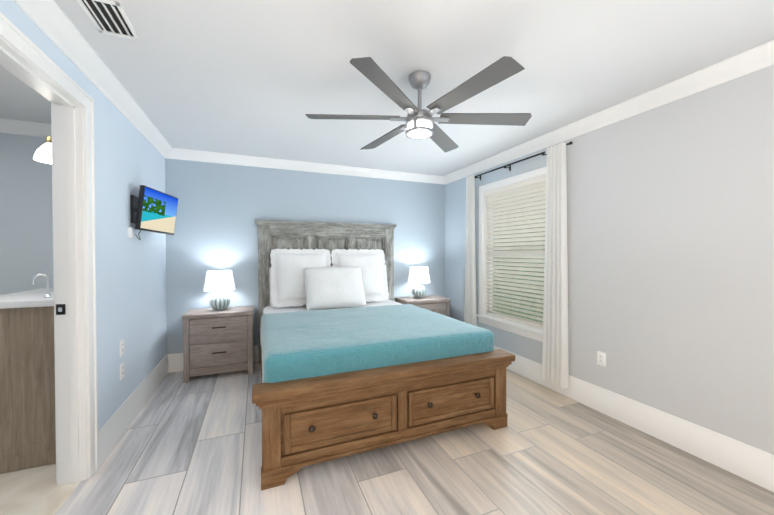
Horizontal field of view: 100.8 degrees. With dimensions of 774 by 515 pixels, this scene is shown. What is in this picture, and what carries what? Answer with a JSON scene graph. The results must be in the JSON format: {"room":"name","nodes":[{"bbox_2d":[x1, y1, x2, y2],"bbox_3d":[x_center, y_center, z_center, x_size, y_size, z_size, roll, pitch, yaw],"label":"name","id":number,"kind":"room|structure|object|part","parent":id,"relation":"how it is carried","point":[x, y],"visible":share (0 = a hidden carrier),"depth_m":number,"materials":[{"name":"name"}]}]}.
{"room":"bedroom","nodes":[
{"label":"bedroom","id":0,"kind":"room"},
{"bbox_2d":[0,133,53,294],"bbox_3d":[-3.365,0.050,2.836,2.015,2.460,0.115,0,1,-22],"label":"wall","id":1,"kind":"structure","parent":0,"point":[26,232],"depth_m":2.83,"materials":[{"name":"paint"}]},
{"bbox_2d":[0,118,50,136],"bbox_3d":[-3.279,-1.129,2.747,1.710,0.100,0.086,0,1,-22],"label":"crown molding","id":2,"kind":"structure","parent":1,"relation":"attached to","point":[20,127],"depth_m":2.76,"materials":[{"name":"white wood"}]},
{"bbox_2d":[0,0,166,430],"bbox_3d":[-1.548,0.072,1.192,0.115,2.460,5.000,0,1,-22],"label":"wall","id":3,"kind":"structure","parent":0,"point":[130,280],"depth_m":2.35,"materials":[{"name":"blue paint"}]},
{"bbox_2d":[0,12,97,484],"bbox_3d":[-1.665,0.178,1.482,0.171,2.240,0.915,0,1,-22],"label":"door frame","id":4,"kind":"structure","parent":3,"relation":"attached to","point":[24,58],"depth_m":1.82,"materials":[{"name":"white wood"}]},
{"bbox_2d":[12,0,175,158],"bbox_3d":[-1.455,-1.108,1.214,0.086,0.100,5.000,0,1,-22],"label":"crown molding","id":5,"kind":"structure","parent":3,"relation":"attached to","point":[54,24],"depth_m":1.82,"materials":[{"name":"white wood"}]},
{"bbox_2d":[119,339,123,356],"bbox_3d":[-1.954,0.667,2.362,0.008,0.115,0.072,0,1,-22],"label":"electrical outlet","id":6,"kind":"object","parent":3,"relation":"attached to","point":[121,342],"visible":1,"depth_m":2.35,"materials":[{"name":"white plastic"}]},
{"bbox_2d":[120,362,124,379],"bbox_3d":[-1.954,0.837,2.365,0.008,0.115,0.072,0,1,-22],"label":"electrical outlet","id":7,"kind":"object","parent":3,"relation":"attached to","point":[122,376],"visible":1,"depth_m":2.36,"materials":[{"name":"white plastic"}]},
{"bbox_2d":[98,354,169,466],"bbox_3d":[-2.098,1.182,2.737,0.018,0.200,1.710,0,1,-22],"label":"baseboard","id":8,"kind":"structure","parent":3,"relation":"attached to","point":[114,428],"depth_m":2.45,"materials":[{"name":"white wood"}]},
{"bbox_2d":[127,185,177,239],"bbox_3d":[-2.041,-0.358,2.762,0.136,0.438,0.565,6,-1,-7],"label":"wall-mounted tv","id":9,"kind":"object","parent":3,"relation":"attached to","point":[152,210],"visible":1,"depth_m":2.68,"materials":[{"name":"black"}]},
{"bbox_3d":[-2.002,-0.318,2.603,0.109,0.358,0.228,0,1,-22],"label":"arm","id":10,"kind":"part","parent":9,"relation":"part of"},
{"bbox_2d":[165,158,444,353],"bbox_3d":[-0.798,0.031,4.256,3.810,2.460,0.115,0,1,-22],"label":"wall","id":11,"kind":"structure","parent":0,"point":[221,208],"depth_m":3.87,"materials":[{"name":"blue paint"}]},
{"bbox_2d":[170,345,258,371],"bbox_3d":[-0.792,1.162,4.202,3.540,0.200,0.018,0,1,-22],"label":"baseboard","id":12,"kind":"structure","parent":11,"relation":"attached to","point":[176,360],"depth_m":3.57,"materials":[{"name":"white wood"}]},
{"bbox_2d":[176,148,443,183],"bbox_3d":[-0.765,-1.147,4.145,3.390,0.100,0.086,0,1,-22],"label":"crown molding","id":13,"kind":"structure","parent":11,"relation":"attached to","point":[181,154],"depth_m":4.01,"materials":[{"name":"white wood"}]},
{"bbox_2d":[0,0,773,175],"bbox_3d":[-0.770,-1.212,1.490,5.825,0.100,5.230,0,1,-22],"label":"ceiling","id":14,"kind":"structure","parent":0,"point":[259,78],"depth_m":1.92,"materials":[{"name":"white paint"}]},
{"bbox_2d":[77,0,139,40],"bbox_3d":[-1.348,-1.154,1.553,0.170,0.018,0.270,0,1,-22],"label":"ceiling vent","id":15,"kind":"object","parent":14,"relation":"in","point":[108,17],"visible":1,"depth_m":1.55,"materials":[{"name":"white metal"}]},
{"bbox_2d":[306,56,531,152],"bbox_3d":[0.211,-0.983,2.075,1.394,0.374,1.432,0,1,-22],"label":"fan","id":16,"kind":"object","parent":14,"relation":"hanging from","point":[419,123],"visible":1,"depth_m":2.00,"materials":[{"name":"grey metal"}]},
{"bbox_3d":[0.211,-0.827,2.077,0.152,0.062,0.152,0,1,-22],"label":"glass","id":17,"kind":"part","parent":16,"relation":"part of","materials":[{"name":"white glass"}]},
{"bbox_2d":[0,362,773,514],"bbox_3d":[-0.770,1.323,1.524,5.595,0.050,5.000,0,1,-22],"label":"floor","id":18,"kind":"structure","parent":0,"point":[193,446],"depth_m":1.92,"materials":[{"name":"grey wood"}]},
{"bbox_2d":[0,274,55,473],"bbox_3d":[-2.445,0.692,2.466,0.585,1.187,1.180,0,1,-22],"label":"bathroom vanity","id":19,"kind":"object","parent":18,"relation":"on","point":[27,402],"visible":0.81,"depth_m":1.96,"materials":[{"name":"brown wood"}]},
{"bbox_2d":[32,274,53,297],"bbox_3d":[-2.237,0.182,2.091,0.097,0.157,0.082,0,1,-22],"label":"faucet","id":20,"kind":"object","parent":19,"relation":"on","point":[49,290],"depth_m":2.08,"materials":[{"name":"silver metal"}]},
{"bbox_2d":[182,306,253,382],"bbox_3d":[-1.835,0.926,3.544,0.666,0.690,0.416,0,1,-22],"label":"nightstand","id":21,"kind":"object","parent":18,"relation":"on","point":[217,341],"visible":1,"depth_m":3.37,"materials":[{"name":"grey wood"}]},
{"bbox_2d":[203,270,235,309],"bbox_3d":[-1.855,0.365,3.553,0.320,0.432,0.320,0,1,-22],"label":"lamp","id":22,"kind":"object","parent":21,"relation":"on","point":[219,282],"visible":1,"depth_m":3.46,"materials":[{"name":"fabric"}]},
{"bbox_3d":[-1.855,0.256,3.552,0.320,0.214,0.320,0,1,-22],"label":"lamp shade","id":23,"kind":"part","parent":22,"relation":"part of","materials":[{"name":"white fabric"}]},
{"bbox_2d":[252,220,514,489],"bbox_3d":[-0.315,0.420,3.138,1.830,1.712,2.320,0,1,-22],"label":"bed","id":24,"kind":"object","parent":18,"relation":"on","point":[354,357],"visible":1,"depth_m":2.28,"materials":[{"name":"brown wood"}]},
{"bbox_2d":[269,267,272,305],"bbox_3d":[-1.058,0.339,3.903,0.700,0.460,0.153,0,-11,-22],"label":"pillow","id":25,"kind":"object","parent":24,"relation":"on","point":[270,277],"depth_m":3.78,"materials":[{"name":"white fabric"}]},
{"bbox_2d":[304,267,366,309],"bbox_3d":[-0.591,0.337,3.683,0.680,0.500,0.190,0,-26,-22],"label":"pillow","id":26,"kind":"object","parent":24,"relation":"on","point":[328,287],"depth_m":3.60,"materials":[{"name":"white fabric"}]},
{"bbox_2d":[395,295,450,316],"bbox_3d":[0.493,0.913,4.489,0.666,0.690,0.416,0,1,-22],"label":"nightstand","id":27,"kind":"object","parent":18,"relation":"on","point":[437,304],"visible":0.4,"depth_m":4.37,"materials":[{"name":"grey wood"}]},
{"bbox_2d":[408,267,429,297],"bbox_3d":[0.448,0.352,4.488,0.320,0.432,0.320,0,1,-22],"label":"lamp","id":28,"kind":"object","parent":27,"relation":"on","point":[418,276],"visible":1,"depth_m":4.39,"materials":[{"name":"fabric"}]},
{"bbox_3d":[0.448,0.243,4.487,0.320,0.214,0.320,0,1,-22],"label":"lamp shade","id":29,"kind":"part","parent":28,"relation":"part of","materials":[{"name":"white fabric"}]},
{"bbox_2d":[445,65,773,454],"bbox_3d":[1.876,0.054,2.581,0.115,2.460,5.000,0,1,-22],"label":"wall","id":30,"kind":"structure","parent":0,"point":[670,230],"depth_m":2.19,"materials":[{"name":"grey paint"}]},
{"bbox_2d":[476,166,546,341],"bbox_3d":[1.434,-0.030,3.610,0.160,1.740,1.160,0,1,-22],"label":"window","id":31,"kind":"structure","parent":30,"relation":"in","point":[513,270],"depth_m":3.94,"materials":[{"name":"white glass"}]},
{"bbox_3d":[1.454,-0.045,3.617,0.117,1.570,0.980,0,1,-22],"label":"right window sash","id":32,"kind":"part","parent":31,"relation":"part of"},
{"bbox_2d":[485,176,545,329],"bbox_3d":[1.438,-0.045,3.611,0.070,1.545,0.952,0,1,-22],"label":"window blinds","id":33,"kind":"object","parent":31,"relation":"attached to","point":[520,188],"visible":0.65,"depth_m":3.57,"materials":[{"name":"white plastic"}]},
{"bbox_2d":[474,141,572,180],"bbox_3d":[1.403,-1.008,3.459,0.090,0.065,1.357,0,1,-22],"label":"curtain rod","id":34,"kind":"object","parent":30,"relation":"attached to","point":[542,153],"visible":0.92,"depth_m":3.49,"materials":[{"name":"black metal"}]},
{"bbox_2d":[464,175,475,325],"bbox_3d":[1.084,0.053,4.182,0.065,2.218,0.210,0,1,-22],"label":"curtain","id":35,"kind":"object","parent":34,"relation":"hanging from","point":[470,290],"visible":0.75,"depth_m":4.14,"materials":[{"name":"white fabric"}]},
{"bbox_2d":[542,142,568,387],"bbox_3d":[1.565,0.069,2.992,0.067,2.218,0.266,0,1,-22],"label":"curtain","id":36,"kind":"object","parent":34,"relation":"hanging from","point":[555,369],"visible":1,"depth_m":2.97,"materials":[{"name":"white fabric"}]},
{"bbox_2d":[597,351,605,366],"bbox_3d":[1.781,0.843,2.661,0.008,0.115,0.072,0,1,-22],"label":"electrical outlet","id":37,"kind":"object","parent":30,"relation":"attached to","point":[601,358],"visible":1,"depth_m":2.66,"materials":[{"name":"white plastic"}]},
{"bbox_2d":[444,40,773,183],"bbox_3d":[1.783,-1.126,2.528,0.086,0.100,5.000,0,1,-22],"label":"crown molding","id":38,"kind":"structure","parent":30,"relation":"attached to","point":[757,58],"depth_m":2.31,"materials":[{"name":"white wood"}]},
{"bbox_2d":[494,346,773,491],"bbox_3d":[1.814,1.184,2.571,0.018,0.200,5.000,0,1,-22],"label":"baseboard","id":39,"kind":"structure","parent":30,"relation":"attached to","point":[745,461],"depth_m":2.21,"materials":[{"name":"white wood"}]},
{"bbox_3d":[-2.140,0.055,2.492,0.004,2.460,1.445,0,1,-22],"label":"wall","id":40,"kind":"structure","parent":0,"visible":0},
{"bbox_2d":[33,136,51,163],"bbox_3d":[-2.106,-0.715,2.066,0.246,0.200,0.400,0,1,-22],"label":"sconce","id":41,"kind":"object","parent":40,"relation":"attached to","point":[43,153],"visible":0.27,"depth_m":2.00,"materials":[{"name":"white glass"}]},
{"label":"outside","id":42,"kind":"structure","parent":0,"visible":0},
{"bbox_2d":[493,186,545,322],"bbox_3d":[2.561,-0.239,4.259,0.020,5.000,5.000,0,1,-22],"label":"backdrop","id":43,"kind":"structure","parent":42,"point":[519,274],"depth_m":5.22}
]}

